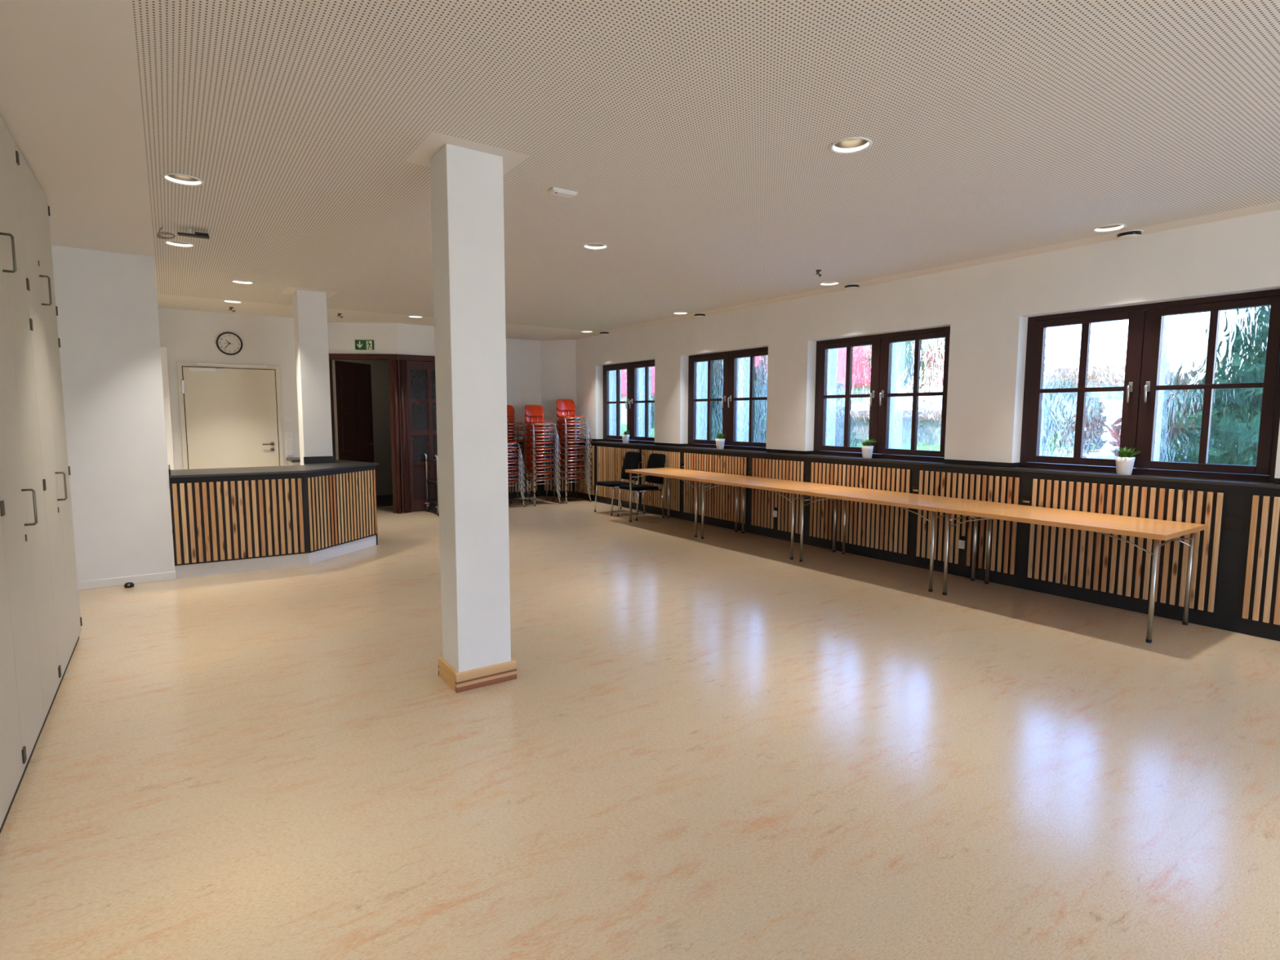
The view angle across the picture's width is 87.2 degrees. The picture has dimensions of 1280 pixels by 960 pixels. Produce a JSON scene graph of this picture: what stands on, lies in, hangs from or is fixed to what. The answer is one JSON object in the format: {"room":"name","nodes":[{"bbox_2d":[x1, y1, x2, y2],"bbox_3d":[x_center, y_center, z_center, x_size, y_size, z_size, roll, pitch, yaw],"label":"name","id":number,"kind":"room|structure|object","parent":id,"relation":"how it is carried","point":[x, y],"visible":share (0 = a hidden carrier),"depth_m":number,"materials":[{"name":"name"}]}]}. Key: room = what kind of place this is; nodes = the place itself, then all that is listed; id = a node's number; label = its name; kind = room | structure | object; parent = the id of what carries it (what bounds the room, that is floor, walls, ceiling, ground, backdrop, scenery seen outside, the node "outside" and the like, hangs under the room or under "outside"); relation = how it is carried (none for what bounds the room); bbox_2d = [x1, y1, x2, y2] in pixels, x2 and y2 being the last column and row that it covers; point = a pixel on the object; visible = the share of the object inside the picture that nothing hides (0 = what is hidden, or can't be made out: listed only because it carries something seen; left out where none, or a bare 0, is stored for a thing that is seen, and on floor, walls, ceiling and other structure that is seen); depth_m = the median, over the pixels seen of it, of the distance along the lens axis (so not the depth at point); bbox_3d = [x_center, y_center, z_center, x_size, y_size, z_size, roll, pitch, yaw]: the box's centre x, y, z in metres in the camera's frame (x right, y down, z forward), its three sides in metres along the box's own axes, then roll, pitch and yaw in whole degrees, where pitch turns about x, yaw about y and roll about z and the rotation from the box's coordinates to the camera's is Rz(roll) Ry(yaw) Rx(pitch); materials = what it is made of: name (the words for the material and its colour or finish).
{"room":"event hall","nodes":[
{"label":"event hall","id":0,"kind":"room"},
{"bbox_2d":[51,245,174,582],"bbox_3d":[-4.899,-0.647,5.738,1.364,3.210,0.124,-4,7,-35],"label":"wall","id":1,"kind":"structure","parent":0,"point":[106,302],"depth_m":5.88,"materials":[{"name":"white paint"}]},
{"bbox_2d":[77,571,176,590],"bbox_3d":[-4.779,0.913,5.889,1.170,0.075,0.014,-4,7,-35],"label":"baseboard","id":2,"kind":"structure","parent":1,"relation":"attached to","point":[103,583],"depth_m":6.00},
{"bbox_2d":[157,307,300,469],"bbox_3d":[-5.975,-0.981,9.204,2.780,3.210,0.100,-4,7,-35],"label":"wall","id":3,"kind":"structure","parent":0,"point":[187,335],"depth_m":9.27,"materials":[{"name":"white paint"}]},
{"bbox_2d":[216,332,242,355],"bbox_3d":[-5.654,-1.879,9.256,0.316,0.316,0.040,-4,7,-35],"label":"wall clock","id":4,"kind":"object","parent":3,"relation":"attached to","point":[228,343],"visible":1,"depth_m":9.26,"materials":[{"name":"white plastic"}]},
{"bbox_2d":[177,362,284,469],"bbox_3d":[-5.650,-0.496,9.364,1.215,2.215,0.088,-4,7,-35],"label":"door","id":5,"kind":"structure","parent":3,"relation":"in","point":[230,415],"depth_m":9.33,"materials":[{"name":"beige wood"}]},
{"bbox_2d":[285,432,293,455],"bbox_3d":[-5.110,-0.523,9.783,0.085,0.322,0.017,-4,7,-35],"label":"wall switch","id":6,"kind":"object","parent":3,"relation":"attached to","point":[289,448],"visible":1,"depth_m":9.78,"materials":[{"name":"white paint"}]},
{"bbox_2d":[327,322,397,354],"bbox_3d":[-4.334,-2.302,10.220,1.250,0.765,0.100,0,5,-5],"label":"wall","id":7,"kind":"structure","parent":0,"point":[342,336],"depth_m":10.19,"materials":[{"name":"white paint"}]},
{"bbox_2d":[355,339,373,350],"bbox_3d":[-4.180,-2.051,10.197,0.276,0.148,0.020,0,5,-5],"label":"exit sign","id":8,"kind":"object","parent":7,"relation":"attached to","point":[360,344],"visible":1,"depth_m":10.19,"materials":[{"name":"green plastic"}]},
{"bbox_2d":[328,353,401,513],"bbox_3d":[-4.366,-0.738,10.727,1.254,2.445,0.943,0,5,-5],"label":"door","id":9,"kind":"structure","parent":7,"relation":"in","point":[350,383],"depth_m":10.45,"materials":[{"name":"red wood"}]},
{"bbox_2d":[335,360,392,495],"bbox_3d":[-4.880,-1.166,11.227,3.100,3.200,2.700,-4,7,-35],"label":"wall","id":10,"kind":"structure","parent":0,"point":[379,368],"depth_m":12.75,"materials":[{"name":"paint"}]},
{"bbox_2d":[395,323,435,355],"bbox_3d":[-3.530,-1.150,11.040,1.100,3.210,0.950,-4,7,-35],"label":"wall","id":11,"kind":"structure","parent":0,"point":[411,340],"depth_m":10.40,"materials":[{"name":"white paint"}]},
{"bbox_2d":[395,354,437,513],"bbox_3d":[-3.307,-0.730,10.678,1.050,2.445,0.145,-4,7,-35],"label":"door","id":12,"kind":"structure","parent":11,"relation":"in","point":[416,381],"depth_m":10.53,"materials":[{"name":"red wood"}]},
{"bbox_2d":[506,337,541,439],"bbox_3d":[-2.604,-1.258,12.199,1.850,3.210,0.100,-4,7,-35],"label":"wall","id":13,"kind":"structure","parent":0,"point":[523,364],"depth_m":12.39,"materials":[{"name":"white paint"}]},
{"bbox_2d":[540,339,577,439],"bbox_3d":[-1.501,-1.296,12.625,0.550,3.210,0.660,-4,7,-35],"label":"wall","id":14,"kind":"structure","parent":0,"point":[557,357],"depth_m":12.50,"materials":[{"name":"white paint"}]},
{"bbox_2d":[0,493,1279,959],"bbox_3d":[-0.505,1.056,5.566,8.000,0.125,17.700,-4,7,-35],"label":"floor","id":15,"kind":"structure","parent":0,"point":[722,744],"depth_m":2.90,"materials":[{"name":"beige laminate"}]},
{"bbox_2d":[0,501,26,833],"bbox_3d":[-2.461,-0.131,2.045,0.645,2.898,1.103,-4,7,-35],"label":"tall cabinet","id":16,"kind":"object","parent":15,"relation":"on","point":[12,756],"visible":1,"depth_m":2.62,"materials":[{"name":"laminate"}]},
{"bbox_2d":[0,115,61,782],"bbox_3d":[-3.093,-0.219,2.947,0.645,2.898,1.103,-4,7,-35],"label":"tall cabinet","id":17,"kind":"object","parent":15,"relation":"on","point":[22,482],"visible":0.98,"depth_m":3.11,"materials":[{"name":"laminate"}]},
{"bbox_2d":[15,143,82,691],"bbox_3d":[-3.724,-0.307,3.850,0.645,2.898,1.103,-4,7,-35],"label":"tall cabinet","id":18,"kind":"object","parent":15,"relation":"on","point":[35,209],"visible":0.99,"depth_m":3.93,"materials":[{"name":"laminate"}]},
{"bbox_2d":[160,346,173,524],"bbox_3d":[-6.361,-0.496,8.586,0.632,2.360,0.535,-4,7,-35],"label":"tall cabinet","id":19,"kind":"object","parent":15,"relation":"on","point":[163,349],"visible":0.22,"depth_m":8.49,"materials":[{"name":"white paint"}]},
{"bbox_2d":[168,455,378,578],"bbox_3d":[-3.811,0.307,7.161,1.234,1.045,2.228,3,6,29],"label":"bar counter","id":20,"kind":"object","parent":15,"relation":"on","point":[224,520],"depth_m":6.62,"materials":[{"name":"black paint"}]},
{"bbox_2d":[168,459,378,478],"bbox_3d":[-3.809,-0.123,7.120,1.234,0.022,2.228,3,6,29],"label":"countertop","id":21,"kind":"structure","parent":20,"relation":"on","point":[339,464],"depth_m":6.79,"materials":[{"name":"grey laminate"}]},
{"bbox_2d":[293,289,333,465],"bbox_3d":[-3.783,-0.692,7.816,0.303,2.910,0.300,-4,7,-35],"label":"pillar","id":22,"kind":"structure","parent":15,"relation":"on","point":[309,307],"depth_m":7.65,"materials":[{"name":"white paint"}]},
{"bbox_2d":[423,453,439,515],"bbox_3d":[-2.922,0.041,10.554,0.780,0.933,0.630,-4,7,-35],"label":"trolley","id":23,"kind":"object","parent":15,"relation":"on","point":[435,501],"visible":0.42,"depth_m":10.45,"materials":[{"name":"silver metal"}]},
{"bbox_2d":[430,143,516,693],"bbox_3d":[-0.946,-0.299,3.785,0.359,2.910,0.314,-4,7,-35],"label":"pillar","id":24,"kind":"structure","parent":15,"relation":"on","point":[467,184],"depth_m":3.67,"materials":[{"name":"white paint"}]},
{"bbox_2d":[520,462,560,506],"bbox_3d":[-1.727,0.035,11.637,0.505,0.752,0.578,-4,7,-34],"label":"chair","id":25,"kind":"object","parent":15,"relation":"on","point":[547,479],"visible":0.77,"depth_m":11.61,"materials":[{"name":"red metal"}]},
{"bbox_2d":[520,457,560,500],"bbox_3d":[-1.725,-0.071,11.625,0.505,0.752,0.578,-4,7,-34],"label":"chair","id":26,"kind":"object","parent":25,"relation":"on","point":[527,463],"visible":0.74,"depth_m":11.60,"materials":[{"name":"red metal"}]},
{"bbox_2d":[521,450,560,493],"bbox_3d":[-1.723,-0.176,11.612,0.505,0.752,0.578,-4,7,-34],"label":"chair","id":27,"kind":"object","parent":26,"relation":"on","point":[542,466],"visible":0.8,"depth_m":11.58,"materials":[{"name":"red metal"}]},
{"bbox_2d":[520,444,560,487],"bbox_3d":[-1.721,-0.282,11.599,0.505,0.752,0.578,-4,7,-34],"label":"chair","id":28,"kind":"object","parent":27,"relation":"on","point":[527,451],"visible":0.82,"depth_m":11.57,"materials":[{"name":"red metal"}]},
{"bbox_2d":[521,438,560,481],"bbox_3d":[-1.719,-0.387,11.587,0.505,0.752,0.578,-4,7,-34],"label":"chair","id":29,"kind":"object","parent":28,"relation":"on","point":[547,455],"visible":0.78,"depth_m":11.55,"materials":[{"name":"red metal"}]},
{"bbox_2d":[521,431,560,475],"bbox_3d":[-1.717,-0.493,11.574,0.505,0.752,0.578,-4,7,-34],"label":"chair","id":30,"kind":"object","parent":29,"relation":"on","point":[527,438],"visible":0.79,"depth_m":11.55,"materials":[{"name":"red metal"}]},
{"bbox_2d":[521,426,560,468],"bbox_3d":[-1.715,-0.598,11.562,0.505,0.752,0.578,-4,7,-34],"label":"chair","id":31,"kind":"object","parent":30,"relation":"on","point":[547,442],"visible":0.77,"depth_m":11.53,"materials":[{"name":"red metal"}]},
{"bbox_2d":[522,419,560,462],"bbox_3d":[-1.713,-0.704,11.549,0.505,0.752,0.578,-4,7,-34],"label":"chair","id":32,"kind":"object","parent":31,"relation":"on","point":[526,422],"visible":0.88,"depth_m":11.52,"materials":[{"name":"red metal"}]},
{"bbox_2d":[521,413,560,456],"bbox_3d":[-1.711,-0.809,11.537,0.505,0.752,0.578,-4,7,-34],"label":"chair","id":33,"kind":"object","parent":32,"relation":"on","point":[540,419],"visible":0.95,"depth_m":11.60,"materials":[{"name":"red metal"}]},
{"bbox_2d":[520,404,561,449],"bbox_3d":[-1.709,-0.915,11.524,0.505,0.752,0.578,-4,7,-34],"label":"chair","id":34,"kind":"object","parent":33,"relation":"on","point":[531,411],"visible":0.99,"depth_m":11.63,"materials":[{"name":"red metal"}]},
{"bbox_2d":[552,462,591,503],"bbox_3d":[-1.225,0.002,11.992,0.505,0.752,0.578,-3,7,-33],"label":"chair","id":35,"kind":"object","parent":15,"relation":"on","point":[562,477],"visible":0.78,"depth_m":11.97,"materials":[{"name":"orange metal"}]},
{"bbox_2d":[552,456,591,497],"bbox_3d":[-1.223,-0.103,11.979,0.505,0.752,0.578,-3,7,-33],"label":"chair","id":36,"kind":"object","parent":35,"relation":"on","point":[561,462],"visible":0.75,"depth_m":11.94,"materials":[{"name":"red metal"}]},
{"bbox_2d":[552,450,591,491],"bbox_3d":[-1.221,-0.209,11.966,0.505,0.752,0.578,-3,7,-33],"label":"chair","id":37,"kind":"object","parent":36,"relation":"on","point":[578,465],"visible":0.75,"depth_m":11.92,"materials":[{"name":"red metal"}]},
{"bbox_2d":[552,444,591,485],"bbox_3d":[-1.219,-0.314,11.954,0.505,0.752,0.578,-3,7,-33],"label":"chair","id":38,"kind":"object","parent":37,"relation":"on","point":[578,460],"visible":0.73,"depth_m":11.91,"materials":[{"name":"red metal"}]},
{"bbox_2d":[552,440,591,479],"bbox_3d":[-1.217,-0.420,11.941,0.505,0.752,0.578,-3,7,-33],"label":"chair","id":39,"kind":"object","parent":38,"relation":"on","point":[561,444],"visible":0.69,"depth_m":11.90,"materials":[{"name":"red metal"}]},
{"bbox_2d":[552,432,591,473],"bbox_3d":[-1.215,-0.525,11.929,0.505,0.752,0.578,-3,7,-33],"label":"chair","id":40,"kind":"object","parent":39,"relation":"on","point":[559,437],"visible":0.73,"depth_m":11.89,"materials":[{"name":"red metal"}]},
{"bbox_2d":[552,426,591,466],"bbox_3d":[-1.213,-0.631,11.916,0.505,0.752,0.578,-3,7,-33],"label":"chair","id":41,"kind":"object","parent":40,"relation":"on","point":[578,442],"visible":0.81,"depth_m":11.87,"materials":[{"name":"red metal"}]},
{"bbox_2d":[552,419,591,461],"bbox_3d":[-1.211,-0.736,11.904,0.505,0.752,0.578,-3,7,-33],"label":"chair","id":42,"kind":"object","parent":41,"relation":"on","point":[559,425],"visible":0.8,"depth_m":11.87,"materials":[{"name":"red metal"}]},
{"bbox_2d":[552,413,591,454],"bbox_3d":[-1.209,-0.842,11.891,0.505,0.752,0.578,-3,7,-33],"label":"chair","id":43,"kind":"object","parent":42,"relation":"on","point":[559,420],"visible":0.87,"depth_m":11.85,"materials":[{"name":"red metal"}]},
{"bbox_2d":[552,408,591,448],"bbox_3d":[-1.207,-0.947,11.879,0.505,0.752,0.578,-3,7,-33],"label":"chair","id":44,"kind":"object","parent":43,"relation":"on","point":[571,412],"visible":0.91,"depth_m":11.95,"materials":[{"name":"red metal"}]},
{"bbox_2d":[552,399,591,442],"bbox_3d":[-1.205,-1.053,11.866,0.505,0.752,0.578,-3,7,-33],"label":"chair","id":45,"kind":"object","parent":44,"relation":"on","point":[562,404],"visible":0.95,"depth_m":11.98,"materials":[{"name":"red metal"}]},
{"bbox_2d":[594,451,639,515],"bbox_3d":[-0.338,0.035,10.636,0.614,0.945,0.515,-4,7,-35],"label":"chair","id":46,"kind":"object","parent":15,"relation":"on","point":[631,460],"visible":0.85,"depth_m":10.67,"materials":[{"name":"black fabric"}]},
{"bbox_2d":[617,453,666,520],"bbox_3d":[0.046,0.086,10.114,0.614,0.945,0.515,-4,7,-35],"label":"chair","id":47,"kind":"object","parent":15,"relation":"on","point":[655,460],"visible":0.91,"depth_m":10.12,"materials":[{"name":"black fabric"}]},
{"bbox_2d":[625,467,741,537],"bbox_3d":[0.565,0.270,9.233,0.783,0.750,1.598,-4,7,-35],"label":"folding table","id":48,"kind":"object","parent":15,"relation":"on","point":[669,473],"visible":0.88,"depth_m":8.98,"materials":[{"name":"brown wood"}]},
{"bbox_2d":[697,475,842,559],"bbox_3d":[1.479,0.397,7.927,0.783,0.750,1.598,-4,7,-35],"label":"folding table","id":49,"kind":"object","parent":15,"relation":"on","point":[749,482],"visible":0.93,"depth_m":7.70,"materials":[{"name":"brown wood"}]},
{"bbox_2d":[795,485,983,591],"bbox_3d":[2.394,0.524,6.620,0.783,0.750,1.598,-4,7,-35],"label":"folding table","id":50,"kind":"object","parent":15,"relation":"on","point":[901,500],"visible":0.87,"depth_m":6.38,"materials":[{"name":"brown wood"}]},
{"bbox_2d":[937,501,1206,643],"bbox_3d":[3.309,0.651,5.314,0.783,0.750,1.598,-4,7,-35],"label":"folding table","id":51,"kind":"object","parent":15,"relation":"on","point":[1157,530],"visible":1,"depth_m":4.99,"materials":[{"name":"brown wood"}]},
{"bbox_2d":[0,0,1279,340],"bbox_3d":[0.096,-1.998,4.465,8.050,0.350,15.700,-4,7,-35],"label":"ceiling","id":52,"kind":"structure","parent":0,"point":[694,139],"depth_m":3.35,"materials":[{"name":"white paint"}]},
{"bbox_2d":[164,240,195,247],"bbox_3d":[-3.764,-1.981,5.487,0.210,0.113,0.210,-4,7,-35],"label":"recessed light","id":53,"kind":"object","parent":52,"relation":"in","point":[175,243],"visible":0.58,"depth_m":5.55,"materials":[{"name":"white paint"}]},
{"bbox_2d":[161,173,204,186],"bbox_3d":[-2.712,-1.834,3.985,0.210,0.113,0.210,-4,7,-35],"label":"recessed light","id":54,"kind":"object","parent":52,"relation":"in","point":[179,179],"visible":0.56,"depth_m":4.05,"materials":[{"name":"white paint"}]},
{"bbox_2d":[177,228,209,239],"bbox_3d":[-3.360,-1.861,5.056,0.200,0.056,0.065,-3,6,-31],"label":"bracket","id":55,"kind":"object","parent":52,"relation":"attached to","point":[200,235],"visible":1,"depth_m":5.05,"materials":[{"name":"plastic"}]},
{"bbox_2d":[547,186,577,198],"bbox_3d":[-0.480,-1.785,4.181,0.170,0.024,0.080,-3,6,-32],"label":"emergency light","id":56,"kind":"object","parent":52,"relation":"in","point":[555,191],"visible":1,"depth_m":4.16,"materials":[{"name":"white paint"}]},
{"bbox_2d":[582,243,608,249],"bbox_3d":[-0.366,-1.975,5.527,0.210,0.113,0.210,-4,7,-35],"label":"recessed light","id":57,"kind":"object","parent":52,"relation":"in","point":[588,246],"visible":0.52,"depth_m":5.60,"materials":[{"name":"white paint"}]},
{"bbox_2d":[830,137,872,153],"bbox_3d":[1.086,-1.773,3.454,0.210,0.113,0.210,-4,7,-35],"label":"recessed light","id":58,"kind":"object","parent":52,"relation":"in","point":[850,144],"visible":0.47,"depth_m":3.53,"materials":[{"name":"white paint"}]},
{"bbox_2d":[1092,223,1126,232],"bbox_3d":[3.463,-1.910,4.952,0.210,0.113,0.210,-4,7,-35],"label":"recessed light","id":59,"kind":"object","parent":52,"relation":"in","point":[1108,228],"visible":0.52,"depth_m":5.01,"materials":[{"name":"white paint"}]},
{"bbox_2d":[1115,230,1143,239],"bbox_3d":[3.715,-1.856,5.103,0.178,0.036,0.177,-4,7,-35],"label":"valve","id":60,"kind":"object","parent":52,"relation":"attached to","point":[1131,234],"visible":1,"depth_m":5.06,"materials":[{"name":"white paint"}]},
{"bbox_2d":[575,209,1279,478],"bbox_3d":[3.231,-1.258,6.549,0.510,2.103,15.400,-4,7,-35],"label":"wall","id":61,"kind":"structure","parent":0,"point":[987,308],"depth_m":6.33,"materials":[{"name":"white paint"}]},
{"bbox_2d":[603,360,654,444],"bbox_3d":[-0.029,-1.288,11.322,0.458,1.360,1.760,-4,7,-35],"label":"window","id":62,"kind":"structure","parent":61,"relation":"in","point":[638,406],"depth_m":11.33,"materials":[{"name":"brown wood"}]},
{"bbox_2d":[687,346,768,451],"bbox_3d":[1.345,-1.097,9.360,0.458,1.360,1.760,-4,7,-35],"label":"window","id":63,"kind":"structure","parent":61,"relation":"in","point":[738,399],"depth_m":9.36,"materials":[{"name":"brown wood"}]},
{"bbox_2d":[813,326,950,462],"bbox_3d":[2.719,-0.905,7.398,0.458,1.360,1.760,-4,7,-35],"label":"window","id":64,"kind":"structure","parent":61,"relation":"in","point":[886,395],"depth_m":7.36,"materials":[{"name":"brown wood"}]},
{"bbox_2d":[1019,288,1279,482],"bbox_3d":[4.093,-0.714,5.436,0.458,1.360,1.760,-4,7,-35],"label":"window","id":65,"kind":"structure","parent":61,"relation":"in","point":[1144,388],"depth_m":5.30,"materials":[{"name":"brown wood"}]},
{"label":"outside","id":66,"kind":"structure","parent":0,"visible":0},
{"bbox_2d":[621,423,1048,450],"bbox_3d":[11.522,-1.543,27.023,36.400,1.144,67.200,-4,7,-35],"label":"lawn","id":67,"kind":"structure","parent":66,"point":[926,446],"depth_m":14.99,"materials":[{"name":"green plant"}]},
{"bbox_2d":[653,360,757,439],"bbox_3d":[2.232,-2.834,18.694,3.313,4.042,3.545,-4,7,-35],"label":"conifer","id":68,"kind":"object","parent":67,"relation":"on","point":[717,366],"visible":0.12,"depth_m":17.72,"materials":[{"name":"green plant"}]},
{"bbox_2d":[621,345,941,424],"bbox_3d":[5.970,-4.386,33.146,8.000,4.900,20.800,-4,7,-35],"label":"house","id":69,"kind":"structure","parent":67,"relation":"on","point":[861,371],"depth_m":24.77,"materials":[{"name":"red tile"}]},
{"bbox_2d":[753,355,862,447],"bbox_3d":[3.445,-2.262,15.184,2.918,3.905,3.128,4,7,38],"label":"conifer","id":70,"kind":"object","parent":67,"relation":"on","point":[761,376],"visible":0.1,"depth_m":14.71,"materials":[{"name":"green plant"}]},
{"bbox_2d":[867,337,945,410],"bbox_3d":[8.581,-2.990,18.912,4.338,3.713,4.180,-4,7,-35],"label":"tree","id":71,"kind":"object","parent":67,"relation":"on","point":[932,351],"visible":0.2,"depth_m":17.80,"materials":[{"name":"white plant"}]},
{"bbox_2d":[844,410,1050,444],"bbox_3d":[5.901,-0.924,16.044,0.550,1.460,7.000,-4,7,-35],"label":"wall","id":72,"kind":"structure","parent":67,"relation":"on","point":[929,424],"depth_m":15.23,"materials":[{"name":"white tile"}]},
{"bbox_2d":[1041,378,1110,457],"bbox_3d":[6.719,-0.794,10.938,1.518,1.722,1.558,2,6,22],"label":"shrub","id":73,"kind":"object","parent":67,"relation":"on","point":[1058,437],"visible":0.37,"depth_m":10.50,"materials":[{"name":"green plant"}]},
{"bbox_2d":[1046,436,1119,458],"bbox_3d":[9.006,0.112,8.460,8.000,0.986,9.500,-4,7,-35],"label":"terrace","id":74,"kind":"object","parent":67,"relation":"on","point":[1104,453],"visible":0.01,"depth_m":11.92,"materials":[{"name":"white"}]},
{"bbox_2d":[1042,361,1183,437],"bbox_3d":[11.743,-1.465,15.612,3.400,2.450,3.900,-4,7,-35],"label":"shed","id":75,"kind":"object","parent":67,"relation":"on","point":[1103,375],"visible":0.07,"depth_m":14.99,"materials":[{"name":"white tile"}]},
{"bbox_2d":[1107,411,1122,456],"bbox_3d":[7.173,-0.478,9.321,1.119,1.585,1.075,-4,7,-35],"label":"shrub","id":76,"kind":"object","parent":67,"relation":"on","point":[1116,433],"visible":0.05,"depth_m":9.53,"materials":[{"name":"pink plant"}]},
{"bbox_2d":[1159,305,1270,466],"bbox_3d":[6.807,-0.926,7.517,2.575,3.186,2.502,-4,7,-35],"label":"conifer","id":77,"kind":"object","parent":67,"relation":"on","point":[1242,335],"visible":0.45,"depth_m":7.24,"materials":[{"name":"green plant"}]},
{"bbox_3d":[3.226,0.422,6.709,0.510,1.140,15.400,-4,7,-35],"label":"wall","id":78,"kind":"structure","parent":0,"visible":0},
{"bbox_2d":[543,444,573,491],"bbox_3d":[-1.532,-0.231,12.574,0.573,0.870,0.028,2,6,17],"label":"slatted panel","id":79,"kind":"object","parent":78,"relation":"attached to","point":[570,485],"visible":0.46,"depth_m":12.58,"materials":[{"name":"brown wood"}]},
{"bbox_2d":[574,444,595,494],"bbox_3d":[-1.006,-0.193,12.185,0.028,0.870,0.688,-4,7,-35],"label":"slatted panel","id":80,"kind":"object","parent":78,"relation":"attached to","point":[582,487],"visible":0.59,"depth_m":12.12,"materials":[{"name":"brown wood"}]},
{"bbox_2d":[596,446,639,503],"bbox_3d":[-0.379,-0.105,11.290,0.028,0.870,1.282,-4,7,-35],"label":"slatted panel","id":81,"kind":"object","parent":78,"relation":"attached to","point":[610,460],"visible":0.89,"depth_m":11.40,"materials":[{"name":"brown wood"}]},
{"bbox_2d":[641,449,680,511],"bbox_3d":[0.312,-0.009,10.303,0.028,0.870,0.976,-4,7,-35],"label":"slatted panel","id":82,"kind":"object","parent":78,"relation":"attached to","point":[673,460],"visible":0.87,"depth_m":10.18,"materials":[{"name":"brown wood"}]},
{"bbox_2d":[683,453,747,524],"bbox_3d":[1.016,0.089,9.297,0.028,0.870,1.291,-4,7,-35],"label":"slatted panel","id":83,"kind":"object","parent":78,"relation":"attached to","point":[720,500],"visible":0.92,"depth_m":9.25,"materials":[{"name":"brown wood"}]},
{"bbox_2d":[751,457,804,533],"bbox_3d":[1.694,0.183,8.330,0.028,0.870,0.849,-4,7,-35],"label":"slatted panel","id":84,"kind":"object","parent":78,"relation":"attached to","point":[764,502],"visible":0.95,"depth_m":8.32,"materials":[{"name":"brown wood"}]},
{"bbox_2d":[809,462,911,554],"bbox_3d":[2.371,0.277,7.363,0.028,0.870,1.281,-4,7,-35],"label":"slatted panel","id":85,"kind":"object","parent":78,"relation":"attached to","point":[881,526],"visible":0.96,"depth_m":7.28,"materials":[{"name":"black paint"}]},
{"bbox_2d":[507,438,1279,640],"bbox_3d":[2.147,0.373,6.322,2.717,1.107,16.011,-4,7,-35],"label":"wainscoting","id":86,"kind":"structure","parent":78,"relation":"attached to","point":[1227,615],"depth_m":5.92,"materials":[{"name":"black paint"}]},
{"bbox_2d":[857,438,875,458],"bbox_3d":[2.490,-0.348,7.323,0.333,0.224,0.305,-4,7,-35],"label":"potted plant","id":87,"kind":"object","parent":86,"relation":"on","point":[867,450],"visible":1,"depth_m":7.28,"materials":[{"name":"green plant"}]},
{"bbox_2d":[1109,445,1139,475],"bbox_3d":[3.869,-0.157,5.346,0.289,0.227,0.314,3,6,25],"label":"potted plant","id":88,"kind":"object","parent":86,"relation":"on","point":[1125,462],"visible":1,"depth_m":5.31,"materials":[{"name":"green plant"}]},
{"bbox_2d":[915,470,1020,574],"bbox_3d":[3.073,0.375,6.360,0.028,0.870,0.966,-4,7,-35],"label":"slatted panel","id":89,"kind":"object","parent":78,"relation":"attached to","point":[1000,489],"visible":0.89,"depth_m":6.31,"materials":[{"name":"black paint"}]},
{"bbox_2d":[1027,478,1225,612],"bbox_3d":[3.783,0.474,5.346,0.028,0.870,1.295,-4,7,-35],"label":"slatted panel","id":90,"kind":"object","parent":78,"relation":"attached to","point":[1086,559],"visible":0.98,"depth_m":5.27,"materials":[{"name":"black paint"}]},
{"bbox_2d":[1241,494,1279,625],"bbox_3d":[4.503,0.574,4.318,0.028,0.870,0.919,-4,7,-35],"label":"slatted panel","id":91,"kind":"object","parent":78,"relation":"attached to","point":[1261,597],"visible":1,"depth_m":4.62,"materials":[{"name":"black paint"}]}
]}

